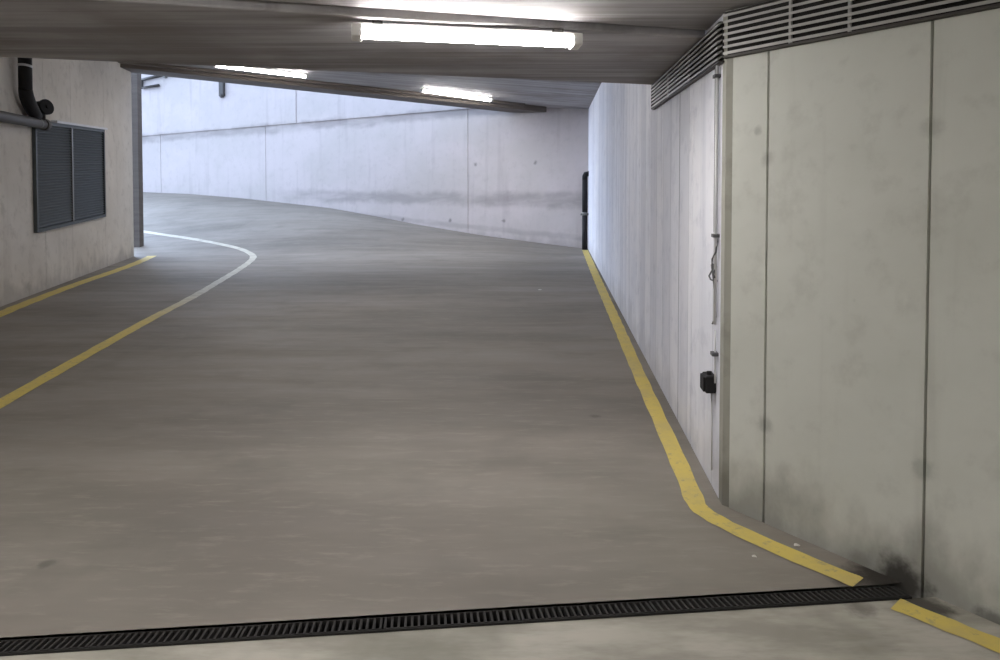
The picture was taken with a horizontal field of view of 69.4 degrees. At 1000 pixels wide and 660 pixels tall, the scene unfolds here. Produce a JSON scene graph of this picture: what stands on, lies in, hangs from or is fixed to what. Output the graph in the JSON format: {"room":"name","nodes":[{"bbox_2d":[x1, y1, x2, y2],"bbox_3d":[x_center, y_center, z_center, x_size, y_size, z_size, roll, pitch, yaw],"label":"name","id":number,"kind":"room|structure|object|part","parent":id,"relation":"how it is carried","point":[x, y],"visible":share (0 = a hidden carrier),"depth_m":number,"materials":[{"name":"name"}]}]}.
{"room":"parking garage","nodes":[
{"label":"parking garage","id":0,"kind":"room"},
{"bbox_2d":[0,57,133,306],"bbox_3d":[-5.709,-1.411,5.628,0.300,7.651,19.557,0,2,-13],"label":"wall","id":1,"kind":"structure","parent":0,"point":[93,93],"depth_m":11.29,"materials":[{"name":"beige concrete"}]},
{"bbox_2d":[0,111,51,130],"bbox_3d":[-6.003,-2.463,8.022,0.202,0.964,4.796,0,2,-12],"label":"pipe","id":2,"kind":"object","parent":1,"relation":"attached to","point":[6,117],"visible":0.94,"depth_m":9.52,"materials":[{"name":"grey plastic"}]},
{"bbox_2d":[41,119,51,130],"bbox_3d":[-6.488,-2.925,10.283,0.164,0.178,0.145,0,2,-13],"label":"socket","id":3,"kind":"object","parent":2,"relation":"attached to","point":[48,126],"depth_m":10.25,"materials":[{"name":"grey plastic"}]},
{"bbox_2d":[17,58,53,119],"bbox_3d":[-6.418,-3.425,9.919,0.264,1.085,0.711,0,2,-5],"label":"pipe","id":4,"kind":"object","parent":1,"relation":"attached to","point":[40,109],"visible":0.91,"depth_m":9.66,"materials":[{"name":"black plastic"}]},
{"bbox_2d":[32,120,107,232],"bbox_3d":[-6.881,-2.534,11.703,0.090,2.234,3.166,0,2,-13],"label":"air vent","id":5,"kind":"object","parent":1,"relation":"in","point":[68,158],"depth_m":11.42,"materials":[{"name":"metal"}]},
{"bbox_3d":[-6.724,-2.329,10.887,0.032,1.754,1.394,0,2,-13],"label":"louvre panel","id":6,"kind":"part","parent":5,"relation":"part of","materials":[{"name":"metal"}]},
{"bbox_3d":[-6.957,-3.403,12.018,0.090,0.517,2.466,0,2,-13],"label":"drip rail","id":7,"kind":"part","parent":5,"relation":"part of","materials":[{"name":"grey metal"}]},
{"bbox_3d":[-7.063,-2.678,12.387,0.032,1.790,1.582,0,2,-13],"label":"louvre panel","id":8,"kind":"part","parent":5,"relation":"part of","materials":[{"name":"metal"}]},
{"bbox_2d":[131,73,143,246],"bbox_3d":[-8.530,-4.106,16.883,0.340,4.968,0.400,0,2,0],"label":"wall","id":9,"kind":"structure","parent":0,"point":[136,91],"depth_m":16.74,"materials":[{"name":"grey concrete"}]},
{"bbox_2d":[142,108,588,248],"bbox_3d":[-5.384,-5.285,20.695,18.171,9.500,0.400,1,2,27],"label":"wall","id":10,"kind":"structure","parent":0,"point":[508,175],"depth_m":18.94,"materials":[{"name":"concrete"}]},
{"bbox_2d":[141,75,167,88],"bbox_3d":[-11.288,-7.991,23.241,2.460,0.445,0.110,1,2,27],"label":"pipe","id":11,"kind":"object","parent":10,"relation":"attached to","point":[154,76],"visible":0.6,"depth_m":23.17,"materials":[{"name":"grey plastic"}]},
{"bbox_2d":[219,82,224,97],"bbox_3d":[-8.412,-7.430,21.831,0.206,0.780,0.117,1,2,17],"label":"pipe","id":12,"kind":"object","parent":10,"relation":"attached to","point":[221,84],"visible":0.68,"depth_m":21.79,"materials":[{"name":"grey plastic"}]},
{"bbox_2d":[141,74,471,135],"bbox_3d":[-5.736,-7.756,20.553,17.400,4.550,0.035,1,2,27],"label":"wall","id":13,"kind":"structure","parent":10,"relation":"attached to","point":[179,105],"depth_m":21.56,"materials":[{"name":"concrete"}]},
{"bbox_2d":[167,64,600,108],"bbox_3d":[-2.141,-4.403,10.797,12.364,2.780,11.902,-1,2,-16],"label":"ceiling","id":14,"kind":"structure","parent":0,"point":[546,93],"depth_m":14.31,"materials":[{"name":"concrete"}]},
{"bbox_2d":[213,66,307,78],"bbox_3d":[-4.547,-4.958,13.775,1.720,0.099,0.101,-1,2,-23],"label":"batten","id":15,"kind":"object","parent":14,"relation":"attached to","point":[261,70],"visible":0.71,"depth_m":13.79,"materials":[{"name":"white plastic"}]},
{"bbox_2d":[118,62,545,112],"bbox_3d":[-3.890,-5.336,15.822,10.181,0.518,1.150,-1,2,-17],"label":"beam","id":16,"kind":"structure","parent":14,"relation":"attached to","point":[156,69],"depth_m":15.57,"materials":[{"name":"grey concrete"}]},
{"bbox_2d":[420,88,492,101],"bbox_3d":[-0.910,-5.021,15.404,1.700,0.134,0.101,-1,2,-30],"label":"batten","id":17,"kind":"object","parent":14,"relation":"attached to","point":[426,90],"visible":1,"depth_m":15.36,"materials":[{"name":"white plastic"}]},
{"bbox_2d":[0,0,771,84],"bbox_3d":[0.200,-1.192,0.982,15.600,2.202,10.635,0,2,0],"label":"ceiling","id":18,"kind":"structure","parent":0,"point":[625,41],"depth_m":3.84,"materials":[{"name":"concrete"}]},
{"bbox_2d":[351,20,582,49],"bbox_3d":[-0.153,-1.501,3.671,1.180,0.129,0.092,0,2,-12],"label":"batten","id":19,"kind":"object","parent":18,"relation":"attached to","point":[377,30],"visible":1,"depth_m":3.64,"materials":[{"name":"white plastic"}]},
{"bbox_2d":[361,28,573,47],"bbox_3d":[-0.153,-1.479,3.672,1.090,0.077,0.080,0,2,-12],"label":"diffuser","id":20,"kind":"object","parent":19,"relation":"attached to","point":[451,35],"depth_m":3.65,"materials":[{"name":"white plastic"}]},
{"bbox_2d":[0,591,774,639],"bbox_3d":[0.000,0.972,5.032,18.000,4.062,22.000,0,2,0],"label":"frame","id":21,"kind":"structure","parent":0,"point":[762,592],"depth_m":3.18,"materials":[{"name":"metal"}]},
{"bbox_2d":[0,192,900,637],"bbox_3d":[-6.000,-2.198,15.305,26.000,6.402,29.271,0,2,0],"label":"floor","id":22,"kind":"structure","parent":0,"point":[370,415],"depth_m":4.39,"materials":[{"name":"grey concrete"}]},
{"bbox_2d":[0,256,154,316],"bbox_3d":[-6.068,-0.339,9.349,0.380,2.111,12.271,0,2,-13],"label":"floor marking","id":23,"kind":"object","parent":22,"relation":"on","point":[13,308],"depth_m":10.59,"materials":[{"name":"yellow paint"}]},
{"bbox_2d":[0,231,256,408],"bbox_3d":[-5.177,-0.929,11.825,2.599,2.852,15.512,-1,2,-22],"label":"lane marking","id":24,"kind":"object","parent":22,"relation":"on","point":[38,381],"visible":0.98,"depth_m":7.46,"materials":[{"name":"yellow paint"}]},
{"bbox_2d":[0,586,911,656],"bbox_3d":[-1.286,1.147,2.538,5.757,0.234,0.112,0,2,-6],"label":"drain","id":25,"kind":"object","parent":22,"relation":"on","point":[47,645],"visible":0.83,"depth_m":2.65,"materials":[{"name":"metal"}]},
{"bbox_2d":[582,250,862,586],"bbox_3d":[1.455,-0.413,9.721,0.570,2.432,13.815,0,2,2],"label":"floor marking","id":26,"kind":"object","parent":22,"relation":"on","point":[691,493],"depth_m":3.96,"materials":[{"name":"yellow paint"}]},
{"bbox_2d":[0,597,999,659],"bbox_3d":[1.750,1.864,-0.740,12.500,1.680,8.406,0,2,0],"label":"floor","id":27,"kind":"structure","parent":0,"point":[873,630],"depth_m":2.51,"materials":[{"name":"concrete"}]},
{"bbox_2d":[891,599,999,652],"bbox_3d":[2.554,1.285,1.546,0.112,0.435,3.194,-2,2,-41],"label":"floor marking","id":28,"kind":"object","parent":27,"relation":"on","point":[944,623],"depth_m":2.61,"materials":[{"name":"yellow paint"}]},
{"bbox_2d":[588,15,722,497],"bbox_3d":[1.739,-2.270,10.325,0.300,6.440,13.595,0,2,4],"label":"wall","id":29,"kind":"structure","parent":0,"point":[651,176],"depth_m":5.41,"materials":[{"name":"concrete"}]},
{"bbox_2d":[580,171,588,249],"bbox_3d":[1.972,-2.757,16.662,0.213,1.809,0.164,0,2,0],"label":"downpipe","id":30,"kind":"object","parent":29,"relation":"attached to","point":[584,214],"visible":0.92,"depth_m":16.60,"materials":[{"name":"black plastic"}]},
{"bbox_2d":[651,21,723,109],"bbox_3d":[1.169,-1.660,4.733,0.034,0.621,2.410,0,2,4],"label":"air vent","id":31,"kind":"object","parent":29,"relation":"in","point":[703,57],"visible":0.96,"depth_m":4.25,"materials":[{"name":"grey metal"}]},
{"bbox_2d":[700,371,715,469],"bbox_3d":[1.081,0.471,3.759,0.066,0.517,0.100,0,2,4],"label":"junction box","id":32,"kind":"object","parent":29,"relation":"attached to","point":[707,384],"visible":1,"depth_m":3.73,"materials":[{"name":"black plastic"}]},
{"bbox_3d":[1.053,0.272,3.754,0.011,0.089,0.084,0,2,4],"label":"lid","id":33,"kind":"part","parent":32,"relation":"part of","materials":[{"name":"black plastic"}]},
{"bbox_3d":[1.086,0.272,3.752,0.055,0.105,0.100,0,2,4],"label":"casing","id":34,"kind":"part","parent":32,"relation":"part of","materials":[{"name":"black plastic"}]},
{"bbox_2d":[708,67,717,382],"bbox_3d":[1.096,-0.532,3.696,0.033,1.606,0.129,0,2,5],"label":"cable","id":35,"kind":"object","parent":29,"relation":"attached to","point":[712,271],"visible":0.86,"depth_m":3.68,"materials":[{"name":"grey plastic"}]},
{"bbox_2d":[710,65,720,355],"bbox_3d":[1.093,-0.600,3.659,0.032,1.466,0.050,0,2,4],"label":"conduit","id":36,"kind":"object","parent":29,"relation":"attached to","point":[716,76],"visible":1,"depth_m":3.65,"materials":[{"name":"grey metal"}]},
{"bbox_2d":[729,6,999,624],"bbox_3d":[3.348,-0.117,0.718,0.300,4.783,7.137,-1,2,-36],"label":"wall","id":37,"kind":"structure","parent":0,"point":[865,344],"depth_m":2.95,"materials":[{"name":"grey concrete"}]},
{"bbox_2d":[719,10,732,506],"bbox_3d":[1.200,-0.712,3.548,0.200,3.768,0.104,0,2,0],"label":"trim","id":38,"kind":"structure","parent":37,"relation":"attached to","point":[727,95],"depth_m":3.54,"materials":[{"name":"metal"}]},
{"bbox_2d":[723,0,999,58],"bbox_3d":[2.323,-1.120,1.806,0.034,0.720,4.198,-1,2,-36],"label":"air vent","id":39,"kind":"object","parent":37,"relation":"in","point":[774,24],"visible":1,"depth_m":3.10,"materials":[{"name":"grey metal"}]}
]}

